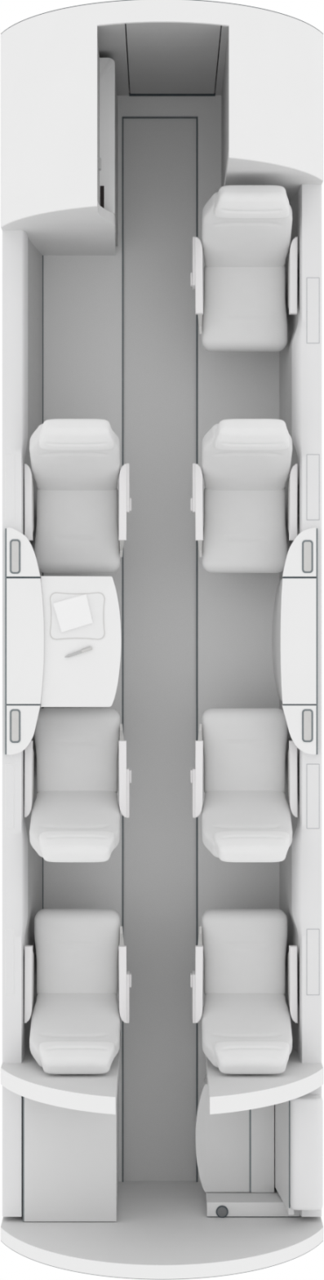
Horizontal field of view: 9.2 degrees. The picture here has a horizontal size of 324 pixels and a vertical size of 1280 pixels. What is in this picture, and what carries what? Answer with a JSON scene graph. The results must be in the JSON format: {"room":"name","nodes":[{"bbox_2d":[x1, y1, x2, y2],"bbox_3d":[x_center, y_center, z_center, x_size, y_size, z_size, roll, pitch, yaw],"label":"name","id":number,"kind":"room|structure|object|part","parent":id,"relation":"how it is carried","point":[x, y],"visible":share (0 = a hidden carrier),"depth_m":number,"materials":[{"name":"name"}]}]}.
{"room":"vehicle interior","nodes":[
{"label":"vehicle interior","id":0,"kind":"room"},
{"bbox_2d":[2,230,42,1217],"bbox_3d":[-0.768,0.447,11.200,0.175,0.800,5.274,0,90,0],"label":"wall","id":1,"kind":"structure","parent":0,"point":[22,262],"depth_m":10.80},
{"bbox_2d":[42,255,43,909],"bbox_3d":[-0.683,0.005,11.498,0.016,0.004,4.389,0,90,0],"label":"baseboard","id":2,"kind":"structure","parent":1,"relation":"attached to","point":[42,255],"depth_m":11.50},
{"bbox_2d":[1,200,115,255],"bbox_3d":[-0.552,-2.215,10.854,0.606,1.292,0.050,0,90,0],"label":"wall","id":3,"kind":"structure","parent":0,"point":[87,231],"depth_m":10.83,"materials":[{"name":"laminate"}]},
{"bbox_2d":[43,84,279,1182],"bbox_3d":[0.000,-0.063,11.550,1.708,0.099,6.294,0,90,0],"label":"floor","id":4,"kind":"structure","parent":0,"point":[159,154],"depth_m":11.51,"materials":[{"name":"grey carpet"}]},
{"bbox_2d":[4,527,44,755],"bbox_3d":[-0.732,0.007,11.127,0.209,0.745,1.210,0,90,0],"label":"console","id":5,"kind":"object","parent":4,"relation":"on","point":[24,606],"visible":0.86,"depth_m":10.76,"materials":[{"name":"laminate"}]},
{"bbox_3d":[-0.832,0.008,10.781,0.008,0.038,1.204,0,90,0],"label":"rail","id":6,"kind":"part","parent":5,"relation":"part of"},
{"bbox_2d":[11,711,18,741],"bbox_3d":[-0.782,0.458,10.760,0.038,0.005,0.161,0,90,0],"label":"tray","id":7,"kind":"object","parent":5,"relation":"on","point":[15,714],"depth_m":10.76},
{"bbox_2d":[11,541,18,572],"bbox_3d":[-0.782,-0.444,10.760,0.038,0.005,0.165,0,90,0],"label":"tray","id":8,"kind":"object","parent":5,"relation":"on","point":[15,544],"depth_m":10.76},
{"bbox_3d":[-0.729,0.007,10.767,0.199,0.018,0.670,0,90,0],"label":"table lid","id":9,"kind":"part","parent":5,"relation":"part of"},
{"bbox_2d":[40,576,121,706],"bbox_3d":[-0.433,0.008,10.808,0.429,0.060,0.699,0,90,0],"label":"table","id":10,"kind":"object","parent":5,"relation":"attached to","point":[90,678],"visible":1,"depth_m":10.78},
{"bbox_2d":[49,592,104,639],"bbox_3d":[-0.452,-0.128,10.776,0.294,0.004,0.252,0,90,0],"label":"placemat","id":11,"kind":"object","parent":10,"relation":"on","point":[95,630],"visible":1,"depth_m":10.77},
{"bbox_2d":[53,594,93,632],"bbox_3d":[-0.470,-0.144,10.767,0.184,0.016,0.162,-16,90,0],"label":"notepad","id":12,"kind":"object","parent":11,"relation":"on","point":[72,613],"visible":1,"depth_m":10.76,"materials":[{"name":"white paper"}]},
{"bbox_2d":[65,646,92,657],"bbox_3d":[-0.447,0.065,10.770,0.155,0.016,0.020,-19,90,0],"label":"pen","id":13,"kind":"object","parent":10,"relation":"on","point":[89,648],"visible":1,"depth_m":10.76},
{"bbox_2d":[22,1084,118,1221],"bbox_3d":[-0.493,2.735,11.143,0.500,0.715,0.742,0,90,0],"label":"storage cabinet","id":14,"kind":"object","parent":4,"relation":"on","point":[70,1157],"visible":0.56,"depth_m":10.79,"materials":[{"name":"laminate"}]},
{"bbox_2d":[24,908,131,1074],"bbox_3d":[-0.453,1.873,10.999,0.578,1.003,0.789,0,90,0],"label":"seat","id":15,"kind":"object","parent":4,"relation":"on","point":[75,1027],"visible":1,"depth_m":10.98,"materials":[{"name":"white leather"}]},
{"bbox_3d":[-0.719,1.854,10.873,0.044,0.045,0.413,0,90,0],"label":"armrest","id":16,"kind":"part","parent":15,"relation":"part of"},
{"bbox_3d":[-0.715,1.826,10.998,0.024,0.204,0.325,0,90,0],"label":"arm panel","id":17,"kind":"part","parent":15,"relation":"part of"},
{"bbox_3d":[-0.465,2.090,10.840,0.479,0.528,0.332,0,90,0],"label":"backrest","id":18,"kind":"part","parent":15,"relation":"part of","materials":[{"name":"white leather"}]},
{"bbox_2d":[34,908,120,994],"bbox_3d":[-0.465,1.719,11.107,0.472,0.155,0.478,0,90,0],"label":"seat cushion","id":19,"kind":"object","parent":15,"relation":"on","point":[77,949],"depth_m":11.03,"materials":[{"name":"white leather"}]},
{"bbox_3d":[-0.216,1.776,11.018,0.026,0.244,0.425,0,90,0],"label":"arm panel","id":20,"kind":"part","parent":15,"relation":"part of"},
{"bbox_3d":[-0.211,1.854,10.873,0.044,0.045,0.413,0,90,0],"label":"armrest","id":21,"kind":"part","parent":15,"relation":"part of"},
{"bbox_3d":[-0.172,1.843,10.940,0.012,0.060,0.070,0,90,0],"label":"recline handle","id":22,"kind":"part","parent":15,"relation":"part of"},
{"bbox_2d":[24,418,131,573],"bbox_3d":[-0.453,-0.761,10.999,0.578,1.003,0.789,0,90,0],"label":"seat","id":23,"kind":"object","parent":4,"relation":"on","point":[75,463],"visible":0.98,"depth_m":11.01,"materials":[{"name":"white leather"}]},
{"bbox_3d":[-0.719,-0.743,10.873,0.044,0.045,0.413,0,90,0],"label":"armrest","id":24,"kind":"part","parent":23,"relation":"part of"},
{"bbox_3d":[-0.715,-0.715,10.998,0.024,0.204,0.325,0,90,0],"label":"arm panel","id":25,"kind":"part","parent":23,"relation":"part of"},
{"bbox_3d":[-0.465,-0.979,10.840,0.479,0.528,0.332,0,90,0],"label":"backrest","id":26,"kind":"part","parent":23,"relation":"part of","materials":[{"name":"white leather"}]},
{"bbox_2d":[34,488,120,573],"bbox_3d":[-0.465,-0.608,11.107,0.472,0.155,0.478,0,90,0],"label":"seat cushion","id":27,"kind":"object","parent":23,"relation":"on","point":[77,529],"depth_m":11.03,"materials":[{"name":"white leather"}]},
{"bbox_3d":[-0.216,-0.665,11.018,0.026,0.244,0.425,0,90,0],"label":"arm panel","id":28,"kind":"part","parent":23,"relation":"part of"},
{"bbox_3d":[-0.211,-0.743,10.873,0.044,0.045,0.413,0,90,0],"label":"armrest","id":29,"kind":"part","parent":23,"relation":"part of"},
{"bbox_3d":[-0.172,-0.732,10.940,0.012,0.060,0.070,0,90,0],"label":"recline handle","id":30,"kind":"part","parent":23,"relation":"part of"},
{"bbox_2d":[24,707,131,862],"bbox_3d":[-0.453,0.767,10.999,0.578,1.003,0.789,0,90,0],"label":"seat","id":31,"kind":"object","parent":4,"relation":"on","point":[75,815],"visible":1,"depth_m":11.01,"materials":[{"name":"white leather"}]},
{"bbox_3d":[-0.719,0.749,10.873,0.044,0.045,0.413,0,90,0],"label":"armrest","id":32,"kind":"part","parent":31,"relation":"part of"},
{"bbox_3d":[-0.715,0.721,10.998,0.024,0.204,0.325,0,90,0],"label":"arm panel","id":33,"kind":"part","parent":31,"relation":"part of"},
{"bbox_3d":[-0.465,0.985,10.840,0.479,0.528,0.332,0,90,0],"label":"backrest","id":34,"kind":"part","parent":31,"relation":"part of","materials":[{"name":"white leather"}]},
{"bbox_2d":[34,707,120,792],"bbox_3d":[-0.465,0.614,11.107,0.472,0.155,0.478,0,90,0],"label":"seat cushion","id":35,"kind":"object","parent":31,"relation":"on","point":[77,748],"depth_m":11.03,"materials":[{"name":"white leather"}]},
{"bbox_3d":[-0.216,0.671,11.018,0.026,0.244,0.425,0,90,0],"label":"arm panel","id":36,"kind":"part","parent":31,"relation":"part of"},
{"bbox_3d":[-0.211,0.749,10.873,0.044,0.045,0.413,0,90,0],"label":"armrest","id":37,"kind":"part","parent":31,"relation":"part of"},
{"bbox_3d":[-0.172,0.738,10.940,0.012,0.060,0.070,0,90,0],"label":"recline handle","id":38,"kind":"part","parent":31,"relation":"part of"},
{"bbox_2d":[97,39,117,246],"bbox_3d":[-0.524,-2.640,10.855,0.552,1.290,0.839,0,90,0],"label":"cabinet","id":39,"kind":"object","parent":4,"relation":"on","point":[107,97],"visible":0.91,"depth_m":10.62,"materials":[{"name":"laminate"}]},
{"bbox_2d":[99,57,115,214],"bbox_3d":[-0.524,-2.651,10.630,0.552,0.030,0.818,0,90,0],"label":"door","id":40,"kind":"structure","parent":39,"relation":"on","point":[107,65],"depth_m":10.61,"materials":[{"name":"laminate"}]},
{"bbox_2d":[122,117,123,1182],"bbox_3d":[-0.223,0.055,11.524,0.008,0.053,6.060,0,90,0],"label":"trim","id":41,"kind":"structure","parent":4,"relation":"on","point":[122,117],"depth_m":11.50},
{"bbox_2d":[122,116,198,118],"bbox_3d":[-0.011,-2.975,11.524,0.432,0.053,0.007,0,90,0],"label":"trim","id":42,"kind":"structure","parent":4,"relation":"on","point":[122,117],"depth_m":11.50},
{"bbox_2d":[195,117,198,1182],"bbox_3d":[0.200,0.055,11.524,0.010,0.053,6.060,0,90,0],"label":"trim","id":43,"kind":"structure","parent":4,"relation":"on","point":[197,118],"depth_m":11.50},
{"bbox_2d":[190,185,297,351],"bbox_3d":[0.441,-1.980,10.999,0.578,1.003,0.788,0,90,0],"label":"seat","id":44,"kind":"object","parent":4,"relation":"on","point":[245,244],"visible":1,"depth_m":10.97,"materials":[{"name":"white leather"}]},
{"bbox_3d":[0.160,-1.951,10.940,0.012,0.060,0.070,0,90,0],"label":"recline handle","id":45,"kind":"part","parent":44,"relation":"part of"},
{"bbox_3d":[0.200,-1.962,10.873,0.044,0.045,0.413,0,90,0],"label":"armrest","id":46,"kind":"part","parent":44,"relation":"part of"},
{"bbox_3d":[0.205,-1.884,11.018,0.026,0.244,0.425,0,90,0],"label":"arm panel","id":47,"kind":"part","parent":44,"relation":"part of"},
{"bbox_2d":[201,265,287,351],"bbox_3d":[0.454,-1.827,11.107,0.472,0.155,0.478,0,90,0],"label":"seat cushion","id":48,"kind":"object","parent":44,"relation":"on","point":[245,310],"depth_m":11.03,"materials":[{"name":"white leather"}]},
{"bbox_3d":[0.454,-2.198,10.840,0.479,0.528,0.332,0,90,0],"label":"backrest","id":49,"kind":"part","parent":44,"relation":"part of","materials":[{"name":"white leather"}]},
{"bbox_3d":[0.703,-1.934,10.998,0.024,0.204,0.325,0,90,0],"label":"arm panel","id":50,"kind":"part","parent":44,"relation":"part of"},
{"bbox_3d":[0.707,-1.962,10.873,0.044,0.045,0.413,0,90,0],"label":"armrest","id":51,"kind":"part","parent":44,"relation":"part of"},
{"bbox_2d":[190,908,297,1074],"bbox_3d":[0.441,1.873,10.999,0.578,1.003,0.788,0,90,0],"label":"seat","id":52,"kind":"object","parent":4,"relation":"on","point":[245,1015],"visible":1,"depth_m":10.98,"materials":[{"name":"white leather"}]},
{"bbox_3d":[0.160,1.843,10.940,0.012,0.060,0.070,0,90,0],"label":"recline handle","id":53,"kind":"part","parent":52,"relation":"part of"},
{"bbox_3d":[0.200,1.854,10.873,0.044,0.045,0.413,0,90,0],"label":"armrest","id":54,"kind":"part","parent":52,"relation":"part of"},
{"bbox_3d":[0.205,1.776,11.018,0.026,0.244,0.425,0,90,0],"label":"arm panel","id":55,"kind":"part","parent":52,"relation":"part of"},
{"bbox_2d":[201,908,287,995],"bbox_3d":[0.454,1.719,11.107,0.472,0.155,0.478,0,90,0],"label":"seat cushion","id":56,"kind":"object","parent":52,"relation":"on","point":[244,949],"depth_m":11.03,"materials":[{"name":"white leather"}]},
{"bbox_3d":[0.454,2.090,10.840,0.479,0.528,0.332,0,90,0],"label":"backrest","id":57,"kind":"part","parent":52,"relation":"part of","materials":[{"name":"white leather"}]},
{"bbox_3d":[0.703,1.826,10.998,0.024,0.204,0.325,0,90,0],"label":"arm panel","id":58,"kind":"part","parent":52,"relation":"part of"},
{"bbox_3d":[0.707,1.854,10.873,0.044,0.045,0.413,0,90,0],"label":"armrest","id":59,"kind":"part","parent":52,"relation":"part of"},
{"bbox_2d":[190,707,297,862],"bbox_3d":[0.441,0.768,10.999,0.578,1.003,0.788,0,90,0],"label":"seat","id":60,"kind":"object","parent":4,"relation":"on","point":[246,812],"visible":0.99,"depth_m":11.02,"materials":[{"name":"white leather"}]},
{"bbox_3d":[0.160,0.738,10.940,0.012,0.060,0.070,0,90,0],"label":"recline handle","id":61,"kind":"part","parent":60,"relation":"part of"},
{"bbox_3d":[0.200,0.749,10.873,0.044,0.045,0.413,0,90,0],"label":"armrest","id":62,"kind":"part","parent":60,"relation":"part of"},
{"bbox_3d":[0.205,0.671,11.018,0.026,0.244,0.425,0,90,0],"label":"arm panel","id":63,"kind":"part","parent":60,"relation":"part of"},
{"bbox_2d":[201,707,287,793],"bbox_3d":[0.454,0.614,11.107,0.472,0.155,0.478,0,90,0],"label":"seat cushion","id":64,"kind":"object","parent":60,"relation":"on","point":[244,748],"depth_m":11.03,"materials":[{"name":"white leather"}]},
{"bbox_3d":[0.454,0.985,10.840,0.479,0.528,0.332,0,90,0],"label":"backrest","id":65,"kind":"part","parent":60,"relation":"part of","materials":[{"name":"white leather"}]},
{"bbox_3d":[0.703,0.721,10.998,0.024,0.204,0.325,0,90,0],"label":"arm panel","id":66,"kind":"part","parent":60,"relation":"part of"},
{"bbox_3d":[0.707,0.749,10.873,0.044,0.045,0.413,0,90,0],"label":"armrest","id":67,"kind":"part","parent":60,"relation":"part of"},
{"bbox_2d":[190,418,297,573],"bbox_3d":[0.441,-0.762,10.999,0.578,1.003,0.788,0,90,0],"label":"seat","id":68,"kind":"object","parent":4,"relation":"on","point":[246,463],"visible":1,"depth_m":11.01,"materials":[{"name":"white leather"}]},
{"bbox_3d":[0.160,-0.732,10.940,0.012,0.060,0.070,0,90,0],"label":"recline handle","id":69,"kind":"part","parent":68,"relation":"part of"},
{"bbox_3d":[0.200,-0.743,10.873,0.044,0.045,0.413,0,90,0],"label":"armrest","id":70,"kind":"part","parent":68,"relation":"part of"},
{"bbox_3d":[0.205,-0.665,11.018,0.026,0.244,0.425,0,90,0],"label":"arm panel","id":71,"kind":"part","parent":68,"relation":"part of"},
{"bbox_2d":[201,488,287,573],"bbox_3d":[0.454,-0.608,11.107,0.472,0.155,0.478,0,90,0],"label":"seat cushion","id":72,"kind":"object","parent":68,"relation":"on","point":[244,529],"depth_m":11.03,"materials":[{"name":"white leather"}]},
{"bbox_3d":[0.454,-0.979,10.840,0.479,0.528,0.332,0,90,0],"label":"backrest","id":73,"kind":"part","parent":68,"relation":"part of","materials":[{"name":"white leather"}]},
{"bbox_3d":[0.703,-0.715,10.998,0.024,0.204,0.325,0,90,0],"label":"arm panel","id":74,"kind":"part","parent":68,"relation":"part of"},
{"bbox_3d":[0.707,-0.743,10.873,0.044,0.045,0.413,0,90,0],"label":"armrest","id":75,"kind":"part","parent":68,"relation":"part of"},
{"bbox_2d":[195,1073,323,1217],"bbox_3d":[0.517,2.763,11.072,0.667,0.857,0.691,0,90,0],"label":"lavatory","id":76,"kind":"object","parent":4,"relation":"on","point":[268,1161],"visible":0.91,"depth_m":11.03,"materials":[{"name":"laminate"}]},
{"bbox_2d":[195,1080,249,1192],"bbox_3d":[0.333,2.727,11.100,0.298,0.100,0.595,0,90,0],"label":"seat cushion","id":77,"kind":"object","parent":76,"relation":"on","point":[222,1140],"depth_m":11.05,"materials":[{"name":"laminate"}]},
{"bbox_2d":[205,1187,282,1211],"bbox_3d":[0.490,3.054,11.193,0.496,0.615,0.055,0,90,0],"label":"shelf","id":78,"kind":"object","parent":76,"relation":"attached to","point":[218,1199],"depth_m":10.93,"materials":[{"name":"laminate"}]},
{"bbox_2d":[207,1201,299,1216],"bbox_3d":[0.492,3.065,10.877,0.500,0.015,0.077,0,90,0],"label":"shelf","id":79,"kind":"object","parent":76,"relation":"attached to","point":[214,1208],"depth_m":10.87,"materials":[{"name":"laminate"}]},
{"bbox_2d":[251,1104,274,1192],"bbox_3d":[0.551,2.727,11.100,0.129,0.100,0.595,0,90,0],"label":"cushion","id":80,"kind":"object","parent":76,"relation":"on","point":[262,1118],"depth_m":11.05,"materials":[{"name":"laminate"}]},
{"bbox_3d":[0.658,2.740,10.910,0.084,0.380,0.620,0,90,0],"label":"backrest","id":81,"kind":"part","parent":76,"relation":"part of","materials":[{"name":"laminate"}]},
{"bbox_2d":[271,527,317,754],"bbox_3d":[0.729,0.006,11.127,0.203,0.745,1.208,0,90,0],"label":"console","id":82,"kind":"object","parent":4,"relation":"on","point":[295,619],"visible":1,"depth_m":10.76,"materials":[{"name":"laminate"}]},
{"bbox_3d":[0.727,0.007,10.767,0.190,0.018,0.670,0,90,0],"label":"table lid","id":83,"kind":"part","parent":82,"relation":"part of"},
{"bbox_2d":[303,711,311,740],"bbox_3d":[0.776,0.456,10.760,0.040,0.005,0.157,0,90,0],"label":"tray","id":84,"kind":"object","parent":82,"relation":"on","point":[307,714],"depth_m":10.76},
{"bbox_2d":[303,542,311,571],"bbox_3d":[0.776,-0.444,10.760,0.040,0.005,0.157,0,90,0],"label":"tray","id":85,"kind":"object","parent":82,"relation":"on","point":[307,545],"depth_m":10.76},
{"bbox_3d":[0.826,0.008,10.781,0.008,0.038,1.204,0,90,0],"label":"rail","id":86,"kind":"part","parent":82,"relation":"part of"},
{"bbox_2d":[0,0,323,227],"bbox_3d":[0.000,-2.701,10.430,1.712,0.601,1.022,0,90,0],"label":"bulkhead","id":87,"kind":"structure","parent":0,"point":[49,60],"depth_m":10.32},
{"bbox_2d":[0,1181,323,1279],"bbox_3d":[0.000,3.143,10.863,1.712,1.474,0.123,0,90,0],"label":"wall","id":88,"kind":"structure","parent":0,"point":[162,1229],"depth_m":10.54,"materials":[{"name":"laminate"}]},
{"bbox_2d":[0,1240,323,1279],"bbox_3d":[0.000,3.196,10.436,1.712,0.613,0.024,0,90,0],"label":"trim","id":89,"kind":"structure","parent":88,"relation":"attached to","point":[1,1241],"depth_m":10.23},
{"bbox_2d":[0,1030,323,1114],"bbox_3d":[0.000,2.304,10.828,1.712,1.344,0.164,0,90,0],"label":"wall","id":90,"kind":"structure","parent":0,"point":[94,1093],"depth_m":10.41,"materials":[{"name":"laminate"}]},
{"bbox_2d":[97,23,228,95],"bbox_3d":[0.000,-3.156,10.834,1.712,1.333,0.112,0,90,0],"label":"wall","id":91,"kind":"structure","parent":0,"point":[112,38],"depth_m":10.65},
{"bbox_2d":[0,0,323,34],"bbox_3d":[0.000,-3.214,10.436,1.712,0.613,0.003,0,90,0],"label":"trim","id":92,"kind":"structure","parent":91,"relation":"attached to","point":[120,0],"depth_m":10.27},
{"bbox_2d":[128,93,215,96],"bbox_3d":[0.058,-3.104,11.494,0.490,0.012,0.016,0,90,0],"label":"trim","id":93,"kind":"structure","parent":91,"relation":"attached to","point":[130,95],"depth_m":11.49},
{"bbox_2d":[126,22,220,93],"bbox_3d":[0.058,-3.133,10.818,0.478,1.337,0.054,0,90,0],"label":"door","id":94,"kind":"structure","parent":91,"relation":"in","point":[164,58],"depth_m":10.77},
{"bbox_2d":[125,23,221,84],"bbox_3d":[0.058,-3.168,10.825,0.490,1.351,0.013,0,90,0],"label":"trim","id":95,"kind":"structure","parent":91,"relation":"attached to","point":[126,24],"depth_m":10.87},
{"bbox_2d":[221,33,228,186],"bbox_3d":[0.348,-2.793,10.860,0.020,1.280,0.614,0,90,0],"label":"wall","id":96,"kind":"structure","parent":0,"point":[224,95],"depth_m":10.86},
{"bbox_2d":[223,153,322,202],"bbox_3d":[0.596,-2.461,10.856,0.516,1.288,0.050,0,90,0],"label":"wall","id":97,"kind":"structure","parent":0,"point":[238,171],"depth_m":10.62,"materials":[{"name":"laminate"}]},
{"bbox_2d":[279,184,321,1217],"bbox_3d":[0.762,0.324,11.200,0.187,0.800,5.520,0,90,0],"label":"wall","id":98,"kind":"structure","parent":0,"point":[300,362],"depth_m":10.80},
{"bbox_2d":[306,277,319,343],"bbox_3d":[0.808,-1.762,10.804,0.069,0.012,0.353,0,90,0],"label":"lid","id":99,"kind":"object","parent":98,"relation":"in","point":[313,283],"visible":1,"depth_m":10.80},
{"bbox_2d":[306,453,319,519],"bbox_3d":[0.808,-0.817,10.804,0.069,0.012,0.353,0,90,0],"label":"lid","id":100,"kind":"object","parent":98,"relation":"in","point":[313,460],"visible":1,"depth_m":10.80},
{"bbox_2d":[306,928,319,995],"bbox_3d":[0.808,1.722,10.804,0.069,0.012,0.355,0,90,0],"label":"lid","id":101,"kind":"object","parent":98,"relation":"in","point":[313,935],"visible":1,"depth_m":10.80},
{"bbox_2d":[306,764,319,828],"bbox_3d":[0.808,0.835,10.804,0.069,0.012,0.347,0,90,0],"label":"lid","id":102,"kind":"object","parent":98,"relation":"in","point":[313,770],"visible":1,"depth_m":10.80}
]}

